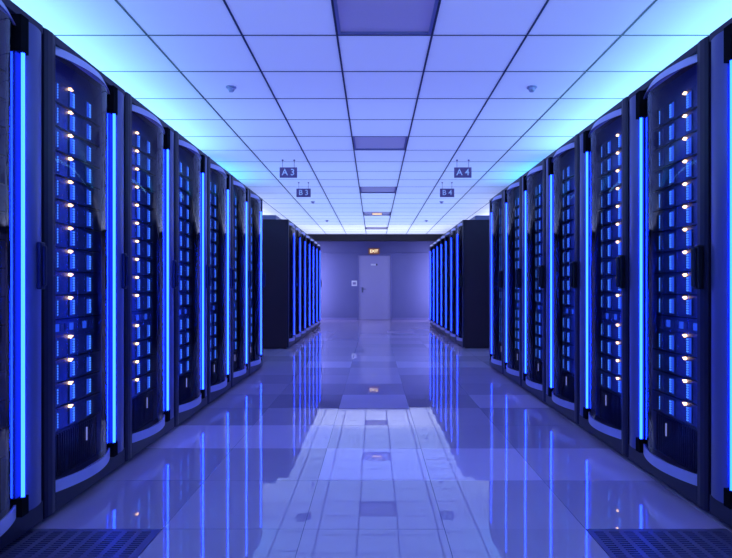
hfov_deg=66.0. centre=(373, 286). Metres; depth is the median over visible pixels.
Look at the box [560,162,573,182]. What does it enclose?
server
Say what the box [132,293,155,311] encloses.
server
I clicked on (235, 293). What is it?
server
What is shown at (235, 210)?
server
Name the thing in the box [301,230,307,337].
rack
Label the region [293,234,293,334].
diffuser
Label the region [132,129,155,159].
server
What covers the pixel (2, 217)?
server
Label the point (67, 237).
server
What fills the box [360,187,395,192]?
ceiling panel
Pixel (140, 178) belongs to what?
server
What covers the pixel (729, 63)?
light strip
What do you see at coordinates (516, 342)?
server
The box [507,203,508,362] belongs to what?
diffuser
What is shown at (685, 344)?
server
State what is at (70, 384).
light
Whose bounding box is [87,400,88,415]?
light
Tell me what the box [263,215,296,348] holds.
rack
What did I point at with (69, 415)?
server
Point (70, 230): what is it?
light
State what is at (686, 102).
server
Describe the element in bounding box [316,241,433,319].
wall
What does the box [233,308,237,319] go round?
server
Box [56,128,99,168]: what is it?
server
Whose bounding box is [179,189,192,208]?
server
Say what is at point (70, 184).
light
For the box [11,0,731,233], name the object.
ceiling
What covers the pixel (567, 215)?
server
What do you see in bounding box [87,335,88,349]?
light
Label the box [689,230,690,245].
light
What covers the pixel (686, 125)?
server
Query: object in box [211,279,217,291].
server
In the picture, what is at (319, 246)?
rack
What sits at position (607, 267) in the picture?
server
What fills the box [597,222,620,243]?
server
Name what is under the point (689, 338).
light
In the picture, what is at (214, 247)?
server
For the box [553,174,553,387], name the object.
diffuser
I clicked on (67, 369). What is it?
server
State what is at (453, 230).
rack
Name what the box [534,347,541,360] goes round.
server
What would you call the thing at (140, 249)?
server
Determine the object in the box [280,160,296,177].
hanging sign
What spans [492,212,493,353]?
diffuser
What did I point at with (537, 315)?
server
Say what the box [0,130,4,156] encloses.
server
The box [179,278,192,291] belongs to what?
server
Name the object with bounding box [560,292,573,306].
server
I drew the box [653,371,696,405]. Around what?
server
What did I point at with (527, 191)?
diffuser
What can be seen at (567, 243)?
server
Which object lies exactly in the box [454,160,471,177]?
hanging sign
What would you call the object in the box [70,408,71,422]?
light
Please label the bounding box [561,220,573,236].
server
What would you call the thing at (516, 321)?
server
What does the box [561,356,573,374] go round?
server
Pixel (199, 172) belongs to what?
light
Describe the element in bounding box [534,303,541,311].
panel
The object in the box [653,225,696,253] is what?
server
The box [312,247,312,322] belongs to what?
diffuser
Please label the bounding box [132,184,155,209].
server
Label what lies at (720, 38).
rack
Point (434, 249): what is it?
diffuser
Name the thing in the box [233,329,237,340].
server
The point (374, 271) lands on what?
door
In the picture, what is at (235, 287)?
server
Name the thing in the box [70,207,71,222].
light
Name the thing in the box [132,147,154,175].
server
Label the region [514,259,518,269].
server
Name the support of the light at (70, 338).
on the server at (74, 344)
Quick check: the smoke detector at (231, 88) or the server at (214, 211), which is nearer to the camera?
the smoke detector at (231, 88)
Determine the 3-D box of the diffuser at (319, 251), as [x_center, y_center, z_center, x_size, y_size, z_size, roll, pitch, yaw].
[-1.440,-0.049,14.837,0.011,1.793,0.050,0,0,0]
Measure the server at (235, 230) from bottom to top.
0.116 m
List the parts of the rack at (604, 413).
glass door, trim, trim, ribbed plate, blanking plate, handle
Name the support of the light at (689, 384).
on the server at (677, 387)
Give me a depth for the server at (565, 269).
4.71 m
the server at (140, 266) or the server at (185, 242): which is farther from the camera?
the server at (185, 242)
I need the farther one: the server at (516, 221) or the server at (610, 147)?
the server at (516, 221)
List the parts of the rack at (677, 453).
glass door, trim, trim, ribbed plate, blanking plate, handle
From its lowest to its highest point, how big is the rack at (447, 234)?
2.230 m
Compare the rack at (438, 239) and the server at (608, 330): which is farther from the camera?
the rack at (438, 239)
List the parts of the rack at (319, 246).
glass door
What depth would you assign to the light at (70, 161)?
2.84 m
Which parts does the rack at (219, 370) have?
ribbed plate, blanking plate, trim, trim, glass door, handle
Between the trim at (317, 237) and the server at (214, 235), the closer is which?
the server at (214, 235)
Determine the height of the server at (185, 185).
0.116 m
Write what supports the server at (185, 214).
in the rack at (190, 389)
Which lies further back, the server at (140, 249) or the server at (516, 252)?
the server at (516, 252)
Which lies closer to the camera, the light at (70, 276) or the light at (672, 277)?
the light at (70, 276)
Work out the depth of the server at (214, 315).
5.40 m
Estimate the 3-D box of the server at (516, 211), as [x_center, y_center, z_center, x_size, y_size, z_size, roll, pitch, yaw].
[1.921,-0.830,6.155,0.658,0.116,0.550,0,0,0]
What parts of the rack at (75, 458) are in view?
blanking plate, ribbed plate, glass door, trim, trim, handle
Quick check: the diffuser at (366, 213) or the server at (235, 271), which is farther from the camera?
the diffuser at (366, 213)
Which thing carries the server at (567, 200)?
in the rack at (562, 387)
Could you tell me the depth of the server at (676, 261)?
3.01 m
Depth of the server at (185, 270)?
4.59 m
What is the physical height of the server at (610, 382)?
0.116 m
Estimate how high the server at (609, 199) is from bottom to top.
0.116 m
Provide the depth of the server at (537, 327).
5.49 m
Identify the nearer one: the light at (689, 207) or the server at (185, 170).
the light at (689, 207)
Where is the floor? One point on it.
(352, 438)
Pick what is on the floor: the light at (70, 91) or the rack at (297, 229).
the rack at (297, 229)
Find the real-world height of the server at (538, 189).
0.116 m
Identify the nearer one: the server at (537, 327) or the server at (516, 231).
the server at (537, 327)
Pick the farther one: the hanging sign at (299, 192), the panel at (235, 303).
the hanging sign at (299, 192)
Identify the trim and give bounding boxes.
[307,234,443,240]
[358,255,390,319]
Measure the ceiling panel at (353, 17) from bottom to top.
0.030 m
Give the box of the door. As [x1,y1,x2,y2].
[359,256,389,319]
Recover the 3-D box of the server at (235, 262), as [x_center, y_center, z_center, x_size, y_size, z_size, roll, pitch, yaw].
[-1.854,-0.248,6.075,0.658,0.116,0.550,0,0,0]
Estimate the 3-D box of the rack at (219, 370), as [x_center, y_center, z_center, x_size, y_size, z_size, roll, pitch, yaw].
[-1.903,-0.085,5.240,1.060,2.230,0.792,0,0,0]
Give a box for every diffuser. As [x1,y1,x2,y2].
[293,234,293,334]
[299,238,299,330]
[304,241,304,327]
[308,244,308,325]
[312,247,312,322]
[319,251,319,318]
[364,212,389,214]
[434,249,434,320]
[458,234,458,333]
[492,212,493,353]
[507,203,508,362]
[527,191,527,372]
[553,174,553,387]
[588,151,590,408]
[642,117,643,438]
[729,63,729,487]
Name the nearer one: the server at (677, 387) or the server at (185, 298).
the server at (677, 387)
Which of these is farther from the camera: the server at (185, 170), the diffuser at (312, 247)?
the diffuser at (312, 247)
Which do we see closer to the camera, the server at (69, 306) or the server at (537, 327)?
the server at (69, 306)
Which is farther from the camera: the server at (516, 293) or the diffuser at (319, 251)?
the diffuser at (319, 251)
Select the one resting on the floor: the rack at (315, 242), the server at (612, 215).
the rack at (315, 242)
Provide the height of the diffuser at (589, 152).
1.793 m
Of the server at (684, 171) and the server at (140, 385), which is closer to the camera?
the server at (684, 171)
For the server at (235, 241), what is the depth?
6.21 m
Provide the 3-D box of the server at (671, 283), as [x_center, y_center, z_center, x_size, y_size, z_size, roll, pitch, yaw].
[1.919,-0.015,2.955,0.662,0.116,0.550,0,0,0]
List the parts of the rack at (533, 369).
glass door, trim, trim, ribbed plate, blanking plate, handle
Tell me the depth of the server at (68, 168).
2.91 m
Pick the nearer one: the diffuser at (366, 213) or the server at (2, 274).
the server at (2, 274)
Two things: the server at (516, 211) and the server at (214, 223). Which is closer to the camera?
the server at (214, 223)
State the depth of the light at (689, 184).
2.84 m
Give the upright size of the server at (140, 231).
0.116 m
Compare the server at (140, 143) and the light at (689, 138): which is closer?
the light at (689, 138)
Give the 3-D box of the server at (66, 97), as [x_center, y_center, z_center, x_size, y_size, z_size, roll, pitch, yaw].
[-1.852,-0.947,2.875,0.662,0.116,0.550,0,0,0]
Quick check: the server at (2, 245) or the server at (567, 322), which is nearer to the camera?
the server at (2, 245)
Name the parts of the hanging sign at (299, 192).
sign plate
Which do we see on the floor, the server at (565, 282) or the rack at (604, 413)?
the rack at (604, 413)
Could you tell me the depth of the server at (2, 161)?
2.33 m
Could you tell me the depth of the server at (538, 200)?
5.49 m
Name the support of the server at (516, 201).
in the rack at (512, 357)
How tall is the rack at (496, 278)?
2.230 m
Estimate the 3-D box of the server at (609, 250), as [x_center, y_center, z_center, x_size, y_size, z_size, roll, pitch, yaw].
[1.919,-0.248,3.755,0.662,0.116,0.550,0,0,0]
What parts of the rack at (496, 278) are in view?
glass door, trim, trim, handle, ribbed plate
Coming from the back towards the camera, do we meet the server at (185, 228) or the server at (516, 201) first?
the server at (516, 201)
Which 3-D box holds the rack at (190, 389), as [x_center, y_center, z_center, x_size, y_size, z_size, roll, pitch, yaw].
[-1.903,-0.085,4.440,1.060,2.230,0.792,0,0,0]
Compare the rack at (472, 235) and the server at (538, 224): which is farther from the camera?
the rack at (472, 235)
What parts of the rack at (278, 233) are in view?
frame, glass door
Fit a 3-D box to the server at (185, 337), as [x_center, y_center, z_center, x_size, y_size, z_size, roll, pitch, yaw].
[-1.854,0.412,4.475,0.658,0.116,0.550,0,0,0]
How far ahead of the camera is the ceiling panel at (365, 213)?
12.18 m
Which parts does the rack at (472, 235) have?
frame, handle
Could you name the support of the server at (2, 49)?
in the rack at (21, 505)
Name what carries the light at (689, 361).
on the server at (685, 367)
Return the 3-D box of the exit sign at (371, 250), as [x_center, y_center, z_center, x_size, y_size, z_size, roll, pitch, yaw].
[0.000,-1.113,17.573,0.340,0.185,0.055,0,0,0]
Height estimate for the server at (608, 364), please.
0.116 m
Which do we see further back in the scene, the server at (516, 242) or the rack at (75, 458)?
the server at (516, 242)
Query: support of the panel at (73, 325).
in the rack at (75, 458)
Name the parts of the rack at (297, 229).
glass door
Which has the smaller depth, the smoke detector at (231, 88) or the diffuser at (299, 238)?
the smoke detector at (231, 88)
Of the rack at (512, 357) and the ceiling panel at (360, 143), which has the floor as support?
the rack at (512, 357)
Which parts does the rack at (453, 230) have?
glass door, handle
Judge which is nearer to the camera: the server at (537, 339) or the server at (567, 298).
the server at (567, 298)
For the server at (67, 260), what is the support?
in the rack at (75, 458)
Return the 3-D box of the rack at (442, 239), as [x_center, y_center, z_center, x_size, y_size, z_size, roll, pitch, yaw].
[1.970,-0.085,12.260,1.060,2.230,0.792,0,0,0]
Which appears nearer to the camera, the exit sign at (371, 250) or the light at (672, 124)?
the light at (672, 124)
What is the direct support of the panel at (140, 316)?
in the rack at (148, 416)
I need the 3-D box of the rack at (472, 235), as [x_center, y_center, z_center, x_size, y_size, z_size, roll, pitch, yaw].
[1.970,-0.085,9.860,1.060,2.230,0.792,0,0,0]
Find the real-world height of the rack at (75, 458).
2.230 m
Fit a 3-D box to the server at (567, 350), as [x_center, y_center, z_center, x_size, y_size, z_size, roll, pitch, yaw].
[1.921,0.528,4.555,0.658,0.116,0.550,0,0,0]
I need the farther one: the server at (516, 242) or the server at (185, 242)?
the server at (516, 242)
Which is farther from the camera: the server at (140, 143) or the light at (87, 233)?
the server at (140, 143)
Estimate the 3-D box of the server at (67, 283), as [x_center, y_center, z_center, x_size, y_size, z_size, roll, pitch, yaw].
[-1.852,-0.015,2.875,0.662,0.116,0.550,0,0,0]
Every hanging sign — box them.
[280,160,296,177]
[296,182,310,196]
[440,182,453,196]
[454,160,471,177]
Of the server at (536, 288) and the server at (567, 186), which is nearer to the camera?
the server at (567, 186)
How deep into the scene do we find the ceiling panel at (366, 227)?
15.29 m
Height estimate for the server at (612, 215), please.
0.116 m
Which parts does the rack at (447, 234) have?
glass door, handle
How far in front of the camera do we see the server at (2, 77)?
2.33 m
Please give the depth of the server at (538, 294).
5.49 m
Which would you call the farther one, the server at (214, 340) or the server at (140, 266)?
the server at (214, 340)
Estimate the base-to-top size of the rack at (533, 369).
2.230 m
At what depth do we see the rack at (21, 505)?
2.28 m
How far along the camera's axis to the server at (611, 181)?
3.81 m
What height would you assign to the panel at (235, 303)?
0.076 m
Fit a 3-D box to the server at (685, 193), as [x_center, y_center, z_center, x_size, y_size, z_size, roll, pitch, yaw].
[1.919,-0.481,2.955,0.662,0.116,0.550,0,0,0]
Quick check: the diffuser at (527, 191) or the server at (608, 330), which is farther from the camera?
the diffuser at (527, 191)
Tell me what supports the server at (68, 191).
in the rack at (75, 458)
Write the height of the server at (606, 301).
0.116 m
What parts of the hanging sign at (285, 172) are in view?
sign plate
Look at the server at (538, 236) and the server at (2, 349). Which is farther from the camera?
the server at (538, 236)
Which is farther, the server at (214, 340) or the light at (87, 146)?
the server at (214, 340)
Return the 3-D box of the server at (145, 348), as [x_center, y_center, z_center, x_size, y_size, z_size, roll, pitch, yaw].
[-1.852,0.412,3.675,0.662,0.116,0.550,0,0,0]
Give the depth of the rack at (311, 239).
13.21 m
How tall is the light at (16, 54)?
1.793 m
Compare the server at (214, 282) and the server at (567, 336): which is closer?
the server at (567, 336)
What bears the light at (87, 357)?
on the server at (67, 369)
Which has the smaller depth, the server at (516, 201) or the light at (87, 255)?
the light at (87, 255)
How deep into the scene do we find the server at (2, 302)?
2.33 m
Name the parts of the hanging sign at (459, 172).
sign plate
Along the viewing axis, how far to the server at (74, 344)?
2.91 m
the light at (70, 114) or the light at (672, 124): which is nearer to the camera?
the light at (70, 114)
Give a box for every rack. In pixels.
[0,0,46,549]
[41,28,128,518]
[124,92,177,461]
[174,130,210,426]
[207,156,233,403]
[231,175,251,386]
[249,189,264,374]
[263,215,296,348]
[295,225,302,341]
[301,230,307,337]
[306,234,311,334]
[310,237,314,331]
[314,240,318,328]
[317,242,321,326]
[429,243,432,325]
[433,240,436,328]
[436,237,440,331]
[440,234,444,333]
[445,230,449,337]
[450,226,455,341]
[456,216,488,347]
[489,190,503,373]
[504,176,521,385]
[522,158,545,401]
[546,133,579,423]
[579,96,628,457]
[629,36,710,511]
[710,18,731,527]
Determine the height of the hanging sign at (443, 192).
0.224 m
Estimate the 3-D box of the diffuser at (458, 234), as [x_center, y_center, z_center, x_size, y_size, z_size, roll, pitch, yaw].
[1.506,-0.049,10.097,0.011,1.793,0.050,0,0,0]
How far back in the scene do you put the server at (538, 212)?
5.49 m
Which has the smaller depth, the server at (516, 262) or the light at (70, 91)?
the light at (70, 91)
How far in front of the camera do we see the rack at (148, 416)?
3.85 m
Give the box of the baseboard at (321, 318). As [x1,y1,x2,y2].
[321,318,429,319]
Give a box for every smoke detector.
[226,85,235,91]
[527,85,536,91]
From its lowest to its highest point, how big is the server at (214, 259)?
0.116 m
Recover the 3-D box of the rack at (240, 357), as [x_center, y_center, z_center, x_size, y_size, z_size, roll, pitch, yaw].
[-1.903,-0.085,6.040,1.060,2.230,0.792,0,0,0]
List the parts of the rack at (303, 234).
glass door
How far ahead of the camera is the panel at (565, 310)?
4.65 m
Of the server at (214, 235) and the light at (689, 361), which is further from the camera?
the server at (214, 235)
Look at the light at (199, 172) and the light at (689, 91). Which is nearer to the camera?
the light at (689, 91)
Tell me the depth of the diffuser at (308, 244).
12.41 m
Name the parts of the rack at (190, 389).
blanking plate, ribbed plate, trim, trim, glass door, handle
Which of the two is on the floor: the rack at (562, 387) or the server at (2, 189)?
the rack at (562, 387)
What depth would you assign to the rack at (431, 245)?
14.89 m
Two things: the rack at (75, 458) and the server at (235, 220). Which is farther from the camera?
the server at (235, 220)
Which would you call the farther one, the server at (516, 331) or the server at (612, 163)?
the server at (516, 331)
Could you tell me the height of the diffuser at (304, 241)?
1.793 m
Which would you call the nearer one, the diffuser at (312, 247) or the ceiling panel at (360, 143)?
the ceiling panel at (360, 143)
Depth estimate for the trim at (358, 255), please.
17.58 m
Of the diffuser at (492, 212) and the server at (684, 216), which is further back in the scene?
the diffuser at (492, 212)
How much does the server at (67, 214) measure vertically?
0.116 m
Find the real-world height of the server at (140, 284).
0.116 m
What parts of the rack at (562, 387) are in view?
glass door, trim, trim, ribbed plate, blanking plate, handle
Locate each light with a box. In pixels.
[12,50,20,498]
[70,91,71,106]
[70,114,71,129]
[70,137,71,153]
[70,161,71,176]
[70,184,71,199]
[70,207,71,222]
[70,230,71,245]
[70,253,71,268]
[70,276,71,291]
[70,299,71,314]
[70,338,71,353]
[70,361,71,376]
[70,384,71,399]
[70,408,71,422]
[87,146,88,160]
[87,233,88,247]
[87,255,88,269]
[87,277,88,291]
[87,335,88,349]
[87,357,88,371]
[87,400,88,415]
[107,112,112,443]
[162,149,166,410]
[199,172,201,389]
[258,211,259,354]
[672,102,673,116]
[672,124,673,138]
[672,233,673,247]
[672,255,673,269]
[672,277,673,291]
[672,335,673,349]
[672,357,673,371]
[672,379,673,393]
[689,91,690,107]
[689,114,690,130]
[689,138,690,153]
[689,161,690,176]
[689,184,690,199]
[689,207,690,222]
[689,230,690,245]
[689,253,690,268]
[689,276,690,291]
[689,299,690,314]
[689,338,690,353]
[689,361,690,376]
[689,384,690,399]
[689,407,690,422]
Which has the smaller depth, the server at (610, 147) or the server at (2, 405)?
the server at (2, 405)
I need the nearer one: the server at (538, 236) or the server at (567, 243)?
the server at (567, 243)
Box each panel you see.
[0,326,4,343]
[56,316,99,335]
[132,310,154,323]
[179,306,191,316]
[211,303,217,311]
[233,301,237,308]
[333,0,438,34]
[353,137,407,149]
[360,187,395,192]
[363,212,390,215]
[366,227,386,228]
[514,301,518,307]
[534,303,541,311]
[561,306,573,315]
[598,310,620,322]
[653,315,696,334]
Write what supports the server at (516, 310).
in the rack at (512, 357)
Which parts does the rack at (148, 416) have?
ribbed plate, blanking plate, trim, trim, glass door, handle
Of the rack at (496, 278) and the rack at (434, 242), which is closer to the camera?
the rack at (496, 278)
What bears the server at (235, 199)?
in the rack at (240, 357)
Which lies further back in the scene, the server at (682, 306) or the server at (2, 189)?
the server at (682, 306)
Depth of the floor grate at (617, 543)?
2.27 m
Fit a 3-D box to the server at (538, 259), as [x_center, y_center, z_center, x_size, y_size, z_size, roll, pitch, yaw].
[1.921,-0.248,5.355,0.658,0.116,0.550,0,0,0]
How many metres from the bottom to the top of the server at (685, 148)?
0.116 m
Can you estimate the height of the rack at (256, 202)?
2.230 m
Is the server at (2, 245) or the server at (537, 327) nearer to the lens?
the server at (2, 245)
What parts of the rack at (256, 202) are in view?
ribbed plate, trim, trim, glass door, handle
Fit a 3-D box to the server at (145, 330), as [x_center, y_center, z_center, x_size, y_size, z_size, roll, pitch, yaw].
[-1.852,0.295,3.675,0.662,0.116,0.550,0,0,0]
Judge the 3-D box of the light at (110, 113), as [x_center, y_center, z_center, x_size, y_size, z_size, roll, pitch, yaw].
[-1.440,-0.049,3.077,0.011,1.793,0.050,0,0,0]
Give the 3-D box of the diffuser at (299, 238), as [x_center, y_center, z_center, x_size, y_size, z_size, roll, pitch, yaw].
[-1.440,-0.049,10.837,0.011,1.793,0.050,0,0,0]
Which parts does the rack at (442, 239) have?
glass door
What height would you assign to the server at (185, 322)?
0.116 m
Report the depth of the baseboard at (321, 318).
17.59 m
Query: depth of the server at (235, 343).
6.21 m
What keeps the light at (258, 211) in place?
attached to the rack at (256, 202)
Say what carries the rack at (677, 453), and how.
on the floor
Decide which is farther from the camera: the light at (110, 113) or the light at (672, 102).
the light at (110, 113)
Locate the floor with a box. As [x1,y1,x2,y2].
[31,320,731,557]
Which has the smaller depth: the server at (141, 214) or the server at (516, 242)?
the server at (141, 214)
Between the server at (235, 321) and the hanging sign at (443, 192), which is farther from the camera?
the hanging sign at (443, 192)
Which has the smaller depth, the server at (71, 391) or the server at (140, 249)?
the server at (71, 391)
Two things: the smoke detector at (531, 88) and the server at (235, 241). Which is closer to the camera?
the smoke detector at (531, 88)
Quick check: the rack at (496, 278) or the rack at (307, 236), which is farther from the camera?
the rack at (307, 236)
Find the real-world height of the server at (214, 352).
0.116 m
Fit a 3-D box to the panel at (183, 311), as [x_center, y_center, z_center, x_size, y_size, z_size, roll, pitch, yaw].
[-1.630,0.198,4.475,0.206,0.076,0.550,0,0,0]
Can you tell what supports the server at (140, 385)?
in the rack at (148, 416)
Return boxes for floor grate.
[0,529,161,557]
[586,529,731,557]
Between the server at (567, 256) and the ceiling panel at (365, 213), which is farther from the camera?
the ceiling panel at (365, 213)
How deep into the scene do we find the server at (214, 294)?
5.40 m
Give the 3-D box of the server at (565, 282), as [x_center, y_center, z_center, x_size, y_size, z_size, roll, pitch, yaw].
[1.921,-0.015,4.555,0.658,0.116,0.550,0,0,0]
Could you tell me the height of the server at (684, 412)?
0.116 m
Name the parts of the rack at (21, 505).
ribbed plate, glass door, trim, trim, handle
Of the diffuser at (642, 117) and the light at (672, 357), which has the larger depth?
the diffuser at (642, 117)
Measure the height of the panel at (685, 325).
0.076 m
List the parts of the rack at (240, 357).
ribbed plate, blanking plate, trim, trim, glass door, handle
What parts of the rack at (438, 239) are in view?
glass door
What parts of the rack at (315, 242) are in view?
glass door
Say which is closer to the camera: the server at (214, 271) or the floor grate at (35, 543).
the floor grate at (35, 543)
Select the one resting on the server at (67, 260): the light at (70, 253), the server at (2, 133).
the light at (70, 253)
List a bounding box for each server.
[0,45,4,72]
[0,73,4,100]
[0,101,4,128]
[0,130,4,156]
[0,158,4,184]
[0,186,4,212]
[0,215,4,240]
[0,243,4,268]
[0,271,4,296]
[0,300,4,325]
[0,346,4,372]
[0,402,4,429]
[56,80,99,126]
[56,104,99,147]
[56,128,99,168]
[56,152,99,189]
[56,176,99,210]
[56,200,99,231]
[56,224,99,252]
[56,248,99,273]
[56,272,99,295]
[56,295,99,319]
[56,330,99,359]
[56,351,99,384]
[56,373,99,408]
[56,394,99,432]
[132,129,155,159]
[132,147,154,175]
[132,166,155,192]
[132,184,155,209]
[132,202,154,225]
[132,221,155,242]
[132,239,155,259]
[132,257,154,275]
[132,275,155,293]
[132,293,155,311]
[132,321,155,342]
[132,338,155,360]
[132,355,155,379]
[132,372,155,397]
[179,160,191,180]
[179,175,192,194]
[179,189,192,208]
[179,204,192,222]
[179,219,192,236]
[179,234,191,249]
[179,248,191,263]
[179,263,191,277]
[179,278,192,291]
[179,292,192,306]
[179,315,192,331]
[179,330,192,346]
[179,344,192,361]
[179,358,192,376]
[211,181,217,195]
[211,193,217,207]
[211,205,217,219]
[211,218,218,231]
[211,230,218,243]
[211,242,218,255]
[211,255,218,267]
[211,267,217,278]
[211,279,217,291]
[211,291,217,303]
[211,311,218,324]
[211,323,218,336]
[211,335,218,348]
[211,347,218,361]
[233,195,237,207]
[233,206,237,217]
[233,216,237,228]
[233,227,237,238]
[233,238,237,248]
[233,248,237,259]
[233,259,237,269]
[233,280,237,290]
[233,291,237,301]
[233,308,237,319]
[233,319,237,329]
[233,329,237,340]
[233,340,237,351]
[234,270,237,279]
[514,197,518,208]
[514,207,518,218]
[514,217,518,228]
[514,228,518,239]
[514,238,518,249]
[514,249,518,259]
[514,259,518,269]
[514,291,518,300]
[514,308,518,318]
[514,318,518,329]
[514,329,518,339]
[514,339,518,350]
[534,182,541,197]
[534,194,541,208]
[534,206,541,220]
[534,219,541,232]
[534,231,541,243]
[534,243,541,255]
[534,255,541,267]
[534,268,537,279]
[534,280,541,290]
[534,291,541,303]
[534,311,541,323]
[534,323,541,335]
[534,335,541,348]
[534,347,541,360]
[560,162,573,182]
[560,177,573,196]
[560,205,573,223]
[560,234,573,250]
[560,249,573,264]
[560,278,573,291]
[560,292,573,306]
[560,329,573,345]
[560,343,573,359]
[561,191,573,209]
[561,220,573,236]
[561,264,569,277]
[561,315,573,330]
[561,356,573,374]
[597,133,620,161]
[597,151,620,178]
[597,168,620,194]
[597,204,620,227]
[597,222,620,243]
[597,258,615,276]
[597,276,620,293]
[597,320,620,341]
[597,337,620,359]
[597,354,620,377]
[597,370,620,395]
[598,186,620,210]
[598,240,620,259]
[598,293,620,311]
[653,85,696,130]
[653,108,696,151]
[653,132,696,171]
[653,155,696,191]
[653,179,696,212]
[653,202,696,232]
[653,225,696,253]
[653,250,690,273]
[653,273,696,295]
[653,295,696,318]
[653,329,696,357]
[653,350,696,381]
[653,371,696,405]
[653,391,696,428]
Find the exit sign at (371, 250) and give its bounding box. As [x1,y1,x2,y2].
[369,248,378,253]
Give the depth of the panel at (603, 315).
3.82 m
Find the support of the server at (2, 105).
in the rack at (21, 505)
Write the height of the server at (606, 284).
0.116 m
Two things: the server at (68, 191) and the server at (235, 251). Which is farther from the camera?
the server at (235, 251)
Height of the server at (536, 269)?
0.116 m
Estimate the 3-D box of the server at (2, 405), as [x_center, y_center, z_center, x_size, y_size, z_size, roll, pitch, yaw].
[-1.852,0.528,2.075,0.662,0.116,0.550,0,0,0]
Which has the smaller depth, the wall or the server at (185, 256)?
the server at (185, 256)
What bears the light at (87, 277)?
on the server at (67, 283)
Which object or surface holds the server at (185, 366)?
in the rack at (190, 389)
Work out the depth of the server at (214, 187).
5.40 m
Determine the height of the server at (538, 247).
0.116 m
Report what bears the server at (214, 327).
in the rack at (219, 370)
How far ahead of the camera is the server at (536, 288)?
5.53 m
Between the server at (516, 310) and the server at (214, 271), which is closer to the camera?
the server at (214, 271)
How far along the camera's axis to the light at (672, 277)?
3.00 m
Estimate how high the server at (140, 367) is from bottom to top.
0.116 m
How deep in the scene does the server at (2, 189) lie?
2.33 m
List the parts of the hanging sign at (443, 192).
sign plate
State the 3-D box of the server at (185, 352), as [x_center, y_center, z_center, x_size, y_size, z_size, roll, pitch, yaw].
[-1.854,0.528,4.475,0.658,0.116,0.550,0,0,0]
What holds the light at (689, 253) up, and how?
on the server at (676, 261)
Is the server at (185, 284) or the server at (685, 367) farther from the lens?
the server at (185, 284)
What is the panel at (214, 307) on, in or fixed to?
in the rack at (219, 370)
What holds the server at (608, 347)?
in the rack at (604, 413)
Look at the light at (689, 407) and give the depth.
2.84 m
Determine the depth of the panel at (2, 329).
2.32 m
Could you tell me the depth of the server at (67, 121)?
2.91 m
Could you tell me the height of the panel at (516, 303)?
0.076 m
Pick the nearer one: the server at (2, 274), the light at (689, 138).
the server at (2, 274)
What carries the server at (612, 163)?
in the rack at (604, 413)
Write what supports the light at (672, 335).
on the server at (685, 344)
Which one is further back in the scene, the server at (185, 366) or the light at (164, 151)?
the server at (185, 366)
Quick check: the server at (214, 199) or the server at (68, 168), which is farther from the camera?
the server at (214, 199)

